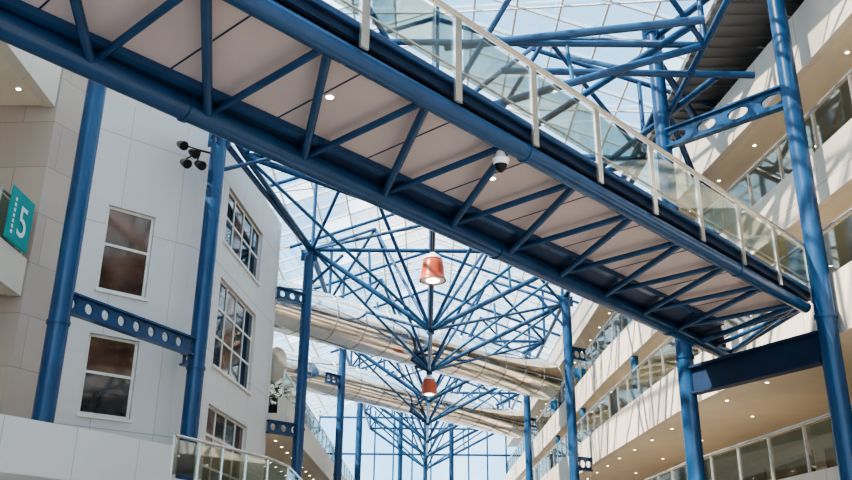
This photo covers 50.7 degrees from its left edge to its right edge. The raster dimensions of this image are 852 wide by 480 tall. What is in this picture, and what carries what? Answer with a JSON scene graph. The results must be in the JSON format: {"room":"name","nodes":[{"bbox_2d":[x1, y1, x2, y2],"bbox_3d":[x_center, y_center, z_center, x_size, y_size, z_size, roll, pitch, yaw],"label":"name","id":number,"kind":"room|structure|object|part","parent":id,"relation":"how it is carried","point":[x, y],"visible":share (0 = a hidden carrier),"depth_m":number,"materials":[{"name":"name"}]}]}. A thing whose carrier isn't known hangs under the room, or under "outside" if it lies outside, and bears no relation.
{"room":"building atrium","nodes":[
{"label":"building atrium","id":0,"kind":"room"},
{"bbox_2d":[0,68,106,419],"bbox_3d":[-11.370,2.021,21.430,5.300,14.800,1.479,1,-21,0],"label":"wall","id":1,"kind":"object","parent":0,"point":[38,144],"depth_m":22.00,"materials":[{"name":"white paint"}]},
{"bbox_2d":[54,96,280,479],"bbox_3d":[-7.258,4.471,26.512,3.590,14.000,10.100,1,-21,0],"label":"wall","id":2,"kind":"structure","parent":0,"point":[138,169],"depth_m":24.43,"materials":[{"name":"white paint"}]},
{"bbox_2d":[76,333,137,422],"bbox_3d":[-7.878,3.428,22.366,1.400,2.080,0.210,18,-27,-38],"label":"window","id":3,"kind":"structure","parent":2,"relation":"in","point":[106,393],"depth_m":22.41,"materials":[{"name":"brown glass"}]},
{"bbox_2d":[94,206,153,301],"bbox_3d":[-7.849,0.354,23.565,1.400,2.380,0.210,18,-27,-38],"label":"window","id":4,"kind":"structure","parent":2,"relation":"in","point":[124,263],"depth_m":23.61,"materials":[{"name":"brown glass"}]},
{"bbox_2d":[106,88,281,231],"bbox_3d":[-6.463,-2.292,28.899,2.123,0.350,10.524,-6,-22,17],"label":"trim","id":5,"kind":"structure","parent":2,"relation":"attached to","point":[110,93],"depth_m":25.50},
{"bbox_2d":[201,405,244,479],"bbox_3d":[-5.918,6.442,26.332,0.210,2.580,4.100,-1,-21,5],"label":"window","id":6,"kind":"structure","parent":2,"relation":"in","point":[221,429],"depth_m":26.50,"materials":[{"name":"glass"}]},
{"bbox_2d":[212,280,253,395],"bbox_3d":[-5.885,3.042,27.658,0.210,2.680,4.100,-1,-21,5],"label":"window","id":7,"kind":"structure","parent":2,"relation":"in","point":[234,326],"depth_m":27.70,"materials":[{"name":"glass"}]},
{"bbox_2d":[224,190,260,286],"bbox_3d":[-5.855,-0.032,28.857,0.210,1.880,4.100,-1,-21,5],"label":"window","id":8,"kind":"structure","parent":2,"relation":"in","point":[242,238],"depth_m":28.90,"materials":[{"name":"glass"}]},
{"bbox_2d":[269,383,282,403],"bbox_3d":[-9.293,14.794,53.176,0.300,14.100,46.100,1,-21,0],"label":"wall","id":9,"kind":"structure","parent":0,"point":[271,385],"depth_m":53.99,"materials":[{"name":"beige paint"}]},
{"bbox_2d":[265,369,353,479],"bbox_3d":[-6.802,15.830,52.729,4.700,6.090,46.201,1,-21,0],"label":"gallery","id":10,"kind":"object","parent":9,"relation":"attached to","point":[318,451],"visible":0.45,"depth_m":39.00,"materials":[{"name":"beige paint"}]},
{"bbox_2d":[268,381,282,412],"bbox_3d":[-5.668,6.433,34.682,1.122,1.509,4.042,1,-21,0],"label":"potted shrubs","id":11,"kind":"object","parent":10,"relation":"on","point":[272,408],"visible":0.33,"depth_m":33.22,"materials":[{"name":"green plant"}]},
{"bbox_2d":[319,410,511,479],"bbox_3d":[1.986,22.344,75.015,22.520,16.100,0.200,1,-21,0],"label":"wall","id":12,"kind":"structure","parent":0,"point":[505,455],"depth_m":76.54,"materials":[{"name":"blue paint"}]},
{"bbox_2d":[234,0,731,470],"bbox_3d":[0.342,2.189,41.007,18.174,8.219,66.273,1,-21,0],"label":"roof","id":13,"kind":"structure","parent":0,"point":[704,39],"depth_m":34.05,"materials":[{"name":"blue metal"}]},
{"bbox_2d":[270,347,524,438],"bbox_3d":[-0.689,9.284,52.459,1.836,1.836,21.510,-16,-27,37],"label":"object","id":14,"kind":"object","parent":13,"relation":"attached to","point":[362,386],"visible":0.74,"depth_m":49.79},
{"bbox_2d":[274,278,562,400],"bbox_3d":[0.003,4.852,40.800,2.040,2.039,18.645,-18,-28,39],"label":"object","id":15,"kind":"object","parent":13,"relation":"attached to","point":[342,323],"visible":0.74,"depth_m":38.68,"materials":[{"name":"silver metal"}]},
{"bbox_2d":[420,374,437,395],"bbox_3d":[0.140,6.228,38.895,0.760,0.945,0.760,1,-21,0],"label":"pendant lantern","id":16,"kind":"object","parent":13,"relation":"hanging from","point":[429,388],"visible":1,"depth_m":38.63,"materials":[{"name":"metal"}]},
{"bbox_2d":[419,231,445,284],"bbox_3d":[0.196,0.379,25.613,0.760,1.695,0.760,1,-21,0],"label":"pendant lantern","id":17,"kind":"object","parent":13,"relation":"hanging from","point":[432,272],"visible":0.97,"depth_m":25.23,"materials":[{"name":"metal"}]},
{"bbox_2d":[210,0,754,325],"bbox_3d":[0.071,-0.927,33.584,17.241,5.204,28.096,1,-21,0],"label":"roof bracing","id":18,"kind":"structure","parent":13,"relation":"attached to","point":[688,23],"depth_m":22.26,"materials":[{"name":"blue metal"}]},
{"bbox_2d":[648,0,803,140],"bbox_3d":[10.449,0.199,38.601,6.300,0.260,84.000,1,-21,0],"label":"ceiling","id":19,"kind":"structure","parent":0,"point":[745,25],"depth_m":24.63,"materials":[{"name":"grey metal"}]},
{"bbox_2d":[714,441,826,479],"bbox_3d":[13.279,7.428,35.793,0.300,15.600,84.000,1,-21,0],"label":"wall","id":20,"kind":"structure","parent":0,"point":[823,467],"depth_m":30.90,"materials":[{"name":"beige paint"}]},
{"bbox_2d":[506,68,851,479],"bbox_3d":[10.029,4.838,37.328,6.250,2.296,83.050,1,-21,0],"label":"gallery","id":21,"kind":"object","parent":20,"relation":"attached to","point":[608,362],"visible":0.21,"depth_m":22.62,"materials":[{"name":"beige paint"}]},
{"bbox_2d":[550,399,559,447],"bbox_3d":[7.231,10.709,49.518,0.458,3.850,0.458,-19,-29,41],"label":"steel column","id":22,"kind":"structure","parent":21,"relation":"on","point":[552,403],"depth_m":49.95,"materials":[{"name":"blue metal"}]},
{"bbox_2d":[574,366,585,419],"bbox_3d":[7.325,7.804,42.064,0.458,3.850,0.458,-19,-29,41],"label":"steel column","id":23,"kind":"structure","parent":21,"relation":"on","point":[576,370],"depth_m":42.50,"materials":[{"name":"blue metal"}]},
{"bbox_2d":[623,316,639,384],"bbox_3d":[7.570,4.173,32.747,0.458,3.850,0.458,-19,-29,41],"label":"steel column","id":24,"kind":"structure","parent":21,"relation":"on","point":[634,359],"depth_m":32.55,"materials":[{"name":"blue metal"}]},
{"bbox_2d":[507,0,851,446],"bbox_3d":[10.132,1.946,38.456,6.100,1.506,83.002,1,-21,0],"label":"gallery","id":25,"kind":"object","parent":20,"relation":"attached to","point":[820,30],"visible":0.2,"depth_m":23.74,"materials":[{"name":"beige paint"}]},
{"bbox_2d":[522,207,851,479],"bbox_3d":[9.826,7.701,36.211,6.600,2.346,83.050,1,-21,0],"label":"gallery","id":26,"kind":"object","parent":20,"relation":"attached to","point":[641,439],"visible":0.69,"depth_m":27.97,"materials":[{"name":"beige paint"}]},
{"bbox_2d":[644,405,851,479],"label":"window","id":27,"kind":"structure","parent":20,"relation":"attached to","point":[788,450],"depth_m":20.44,"materials":[{"name":"glass"}]},
{"bbox_2d":[742,451,837,479],"bbox_3d":[13.046,9.821,38.562,0.120,13.150,70.900,1,-21,0],"label":"glazing","id":28,"kind":"object","parent":20,"relation":"attached to","point":[835,464],"visible":0.02,"depth_m":31.05,"materials":[{"name":"glass"}]},
{"bbox_3d":[-0.141,14.660,32.923,32.000,0.200,88.000,1,-21,0],"label":"floor","id":29,"kind":"structure","parent":0,"visible":0},
{"bbox_2d":[31,79,106,422],"bbox_3d":[-7.817,1.754,19.143,0.704,13.700,0.704,1,-21,0],"label":"steel column","id":30,"kind":"structure","parent":29,"relation":"on","point":[58,322],"depth_m":19.50,"materials":[{"name":"blue metal"}]},
{"bbox_2d":[71,292,196,355],"bbox_3d":[-6.840,2.042,21.235,0.200,0.470,4.544,-9,-23,24],"label":"beam","id":31,"kind":"structure","parent":30,"relation":"attached to","point":[80,301],"depth_m":21.01,"materials":[{"name":"blue metal"}]},
{"bbox_2d":[175,133,229,479],"bbox_3d":[-5.872,3.262,22.963,0.704,13.700,0.704,1,-21,0],"label":"steel column","id":32,"kind":"structure","parent":29,"relation":"on","point":[195,367],"depth_m":23.53,"materials":[{"name":"blue metal"}]},
{"bbox_2d":[179,353,187,366],"bbox_3d":[-6.125,3.042,23.370,0.200,0.350,0.788,18,-27,-37],"label":"beam","id":33,"kind":"structure","parent":32,"relation":"attached to","point":[184,361],"depth_m":23.50,"materials":[{"name":"blue metal"}]},
{"bbox_2d":[176,140,210,169],"bbox_3d":[-6.259,-2.295,24.644,1.156,0.950,0.589,8,-23,-19],"label":"cluster","id":34,"kind":"object","parent":32,"relation":"attached to","point":[195,153],"visible":0.99,"depth_m":24.49,"materials":[{"name":"metal"}]},
{"bbox_2d":[291,248,317,478],"bbox_3d":[-4.464,6.654,31.628,0.624,13.700,0.624,1,-21,0],"label":"steel column","id":35,"kind":"structure","parent":29,"relation":"on","point":[308,256],"depth_m":32.36,"materials":[{"name":"blue metal"}]},
{"bbox_2d":[266,419,296,436],"bbox_3d":[-4.938,6.532,31.191,1.309,0.450,0.200,20,-28,-40],"label":"beam","id":36,"kind":"structure","parent":35,"relation":"attached to","point":[278,424],"depth_m":31.05,"materials":[{"name":"blue metal"}]},
{"bbox_2d":[275,286,304,304],"bbox_3d":[-4.895,2.060,32.934,1.309,0.450,0.200,20,-28,-40],"label":"beam","id":37,"kind":"structure","parent":35,"relation":"attached to","point":[287,291],"depth_m":32.80,"materials":[{"name":"blue metal"}]},
{"bbox_2d":[333,347,346,479],"bbox_3d":[-4.310,11.414,43.833,0.624,13.700,0.624,1,-21,0],"label":"steel column","id":38,"kind":"structure","parent":29,"relation":"on","point":[337,474],"depth_m":44.72,"materials":[{"name":"blue metal"}]},
{"bbox_2d":[324,372,340,386],"bbox_3d":[-4.617,6.990,45.020,0.200,0.550,1.221,-14,-25,32],"label":"beam","id":39,"kind":"structure","parent":38,"relation":"attached to","point":[331,375],"depth_m":44.87,"materials":[{"name":"blue metal"}]},
{"bbox_2d":[354,403,362,479],"bbox_3d":[-4.305,16.137,55.945,0.624,13.700,0.624,1,-21,0],"label":"steel column","id":40,"kind":"structure","parent":29,"relation":"on","point":[359,405],"depth_m":57.09,"materials":[{"name":"blue metal"}]},
{"bbox_2d":[398,412,402,479],"bbox_3d":[-1.770,17.661,59.654,0.474,13.600,0.474,-19,-29,41],"label":"steel column","id":41,"kind":"structure","parent":29,"relation":"on","point":[400,434],"depth_m":60.92,"materials":[{"name":"blue metal"}]},
{"bbox_2d":[421,418,426,479],"bbox_3d":[-0.084,19.130,63.380,0.474,13.600,0.474,-19,-29,41],"label":"steel column","id":42,"kind":"structure","parent":29,"relation":"on","point":[424,443],"depth_m":64.47,"materials":[{"name":"blue metal"}]},
{"bbox_2d":[449,424,453,479],"bbox_3d":[1.727,18.057,60.585,0.474,13.600,0.474,-19,-29,41],"label":"steel column","id":43,"kind":"structure","parent":29,"relation":"on","point":[451,432],"depth_m":61.77,"materials":[{"name":"blue metal"}]},
{"bbox_2d":[523,395,532,479],"bbox_3d":[6.057,14.892,52.498,0.640,13.700,0.640,1,-21,0],"label":"steel column","id":44,"kind":"structure","parent":29,"relation":"on","point":[527,414],"depth_m":53.53,"materials":[{"name":"blue metal"}]},
{"bbox_2d":[531,418,536,427],"bbox_3d":[6.369,11.026,54.275,0.796,0.550,0.200,19,-28,-39],"label":"beam","id":45,"kind":"structure","parent":44,"relation":"attached to","point":[532,419],"depth_m":54.34,"materials":[{"name":"blue metal"}]},
{"bbox_2d":[558,293,579,479],"bbox_3d":[6.016,8.752,36.752,0.640,13.700,0.640,1,-21,0],"label":"steel column","id":46,"kind":"structure","parent":29,"relation":"on","point":[566,303],"depth_m":37.61,"materials":[{"name":"blue metal"}]},
{"bbox_2d":[573,347,586,361],"bbox_3d":[6.453,4.888,38.529,0.943,0.550,0.200,13,-25,-30],"label":"beam","id":47,"kind":"structure","parent":46,"relation":"attached to","point":[579,350],"depth_m":38.55,"materials":[{"name":"blue metal"}]},
{"bbox_2d":[578,456,592,471],"bbox_3d":[6.412,9.173,36.858,0.943,0.550,0.200,13,-25,-30],"label":"beam","id":48,"kind":"structure","parent":46,"relation":"attached to","point":[585,459],"depth_m":36.90,"materials":[{"name":"blue metal"}]},
{"bbox_2d":[642,29,705,479],"bbox_3d":[6.185,1.632,21.927,0.640,16.200,0.640,1,-21,0],"label":"steel column","id":49,"kind":"structure","parent":29,"relation":"on","point":[684,357],"depth_m":21.23,"materials":[{"name":"blue metal"}]},
{"bbox_2d":[766,0,851,479],"bbox_3d":[8.098,0.192,18.738,0.640,16.600,0.640,1,-21,0],"label":"steel column","id":50,"kind":"structure","parent":29,"relation":"on","point":[825,316],"depth_m":18.64,"materials":[{"name":"blue metal"}]},
{"bbox_2d":[0,0,812,356],"bbox_3d":[-0.450,-1.810,11.810,3.192,1.745,27.221,-17,-27,38],"label":"footbridge","id":51,"kind":"object","parent":50,"relation":"attached to","point":[309,88],"visible":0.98,"depth_m":12.12,"materials":[{"name":"blue paint"}]},
{"bbox_3d":[-0.722,-1.913,12.174,3.160,1.295,22.100,-18,-28,40],"label":"balustrade","id":52,"kind":"part","parent":51,"relation":"part of","materials":[{"name":"clear glass"}]},
{"bbox_2d":[664,85,782,148],"bbox_3d":[7.178,-2.931,21.831,0.200,1.200,3.982,12,-24,-26],"label":"beam","id":53,"kind":"structure","parent":50,"relation":"attached to","point":[753,103],"depth_m":21.68,"materials":[{"name":"blue metal"}]},
{"bbox_2d":[688,331,821,394],"bbox_3d":[7.124,2.729,19.624,0.260,0.660,3.584,12,-24,-26],"label":"girder","id":54,"kind":"object","parent":50,"relation":"attached to","point":[801,352],"visible":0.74,"depth_m":19.45,"materials":[{"name":"blue metal"}]},
{"bbox_3d":[-14.120,-3.155,8.637,0.300,15.100,25.900,1,-21,0],"label":"wall","id":55,"kind":"structure","parent":0,"visible":0},
{"bbox_2d":[0,41,61,295],"bbox_3d":[-11.546,-5.687,10.750,4.800,7.800,23.980,1,-21,0],"label":"gallery","id":56,"kind":"object","parent":55,"relation":"attached to","point":[26,79],"visible":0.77,"depth_m":21.19,"materials":[{"name":"white paint"}]},
{"bbox_3d":[-9.480,-2.081,16.285,0.080,1.140,10.950,1,-21,0],"label":"gallery rail","id":57,"kind":"part","parent":56,"relation":"part of","materials":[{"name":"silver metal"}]},
{"bbox_2d":[3,185,34,253],"bbox_3d":[-9.346,-0.462,20.726,0.060,1.250,1.150,1,-21,0],"label":"sign","id":58,"kind":"object","parent":56,"relation":"attached to","point":[21,208],"visible":1,"depth_m":20.66,"materials":[{"name":"teal plastic"}]},
{"bbox_2d":[0,414,302,479],"bbox_3d":[-8.349,6.106,22.391,6.668,1.940,22.353,-11,-24,28],"label":"balcony","id":59,"kind":"object","parent":55,"relation":"attached to","point":[30,449],"visible":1,"depth_m":18.92,"materials":[{"name":"white paint"}]},
{"bbox_3d":[-4.414,7.179,26.353,1.149,0.990,12.678,-2,-21,7],"label":"handrail","id":60,"kind":"part","parent":59,"relation":"part of","materials":[{"name":"silver metal"}]},
{"bbox_3d":[-1.011,-0.912,38.991,21.960,4.392,84.000,1,-21,0],"label":"pane","id":61,"kind":"object","parent":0,"visible":0},
{"bbox_2d":[233,0,790,418],"bbox_3d":[-1.012,-0.850,38.967,22.020,4.565,84.062,1,-21,0],"label":"glass roof","id":62,"kind":"object","parent":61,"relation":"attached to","point":[610,2],"visible":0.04,"depth_m":43.56,"materials":[{"name":"clear glass"}]}
]}

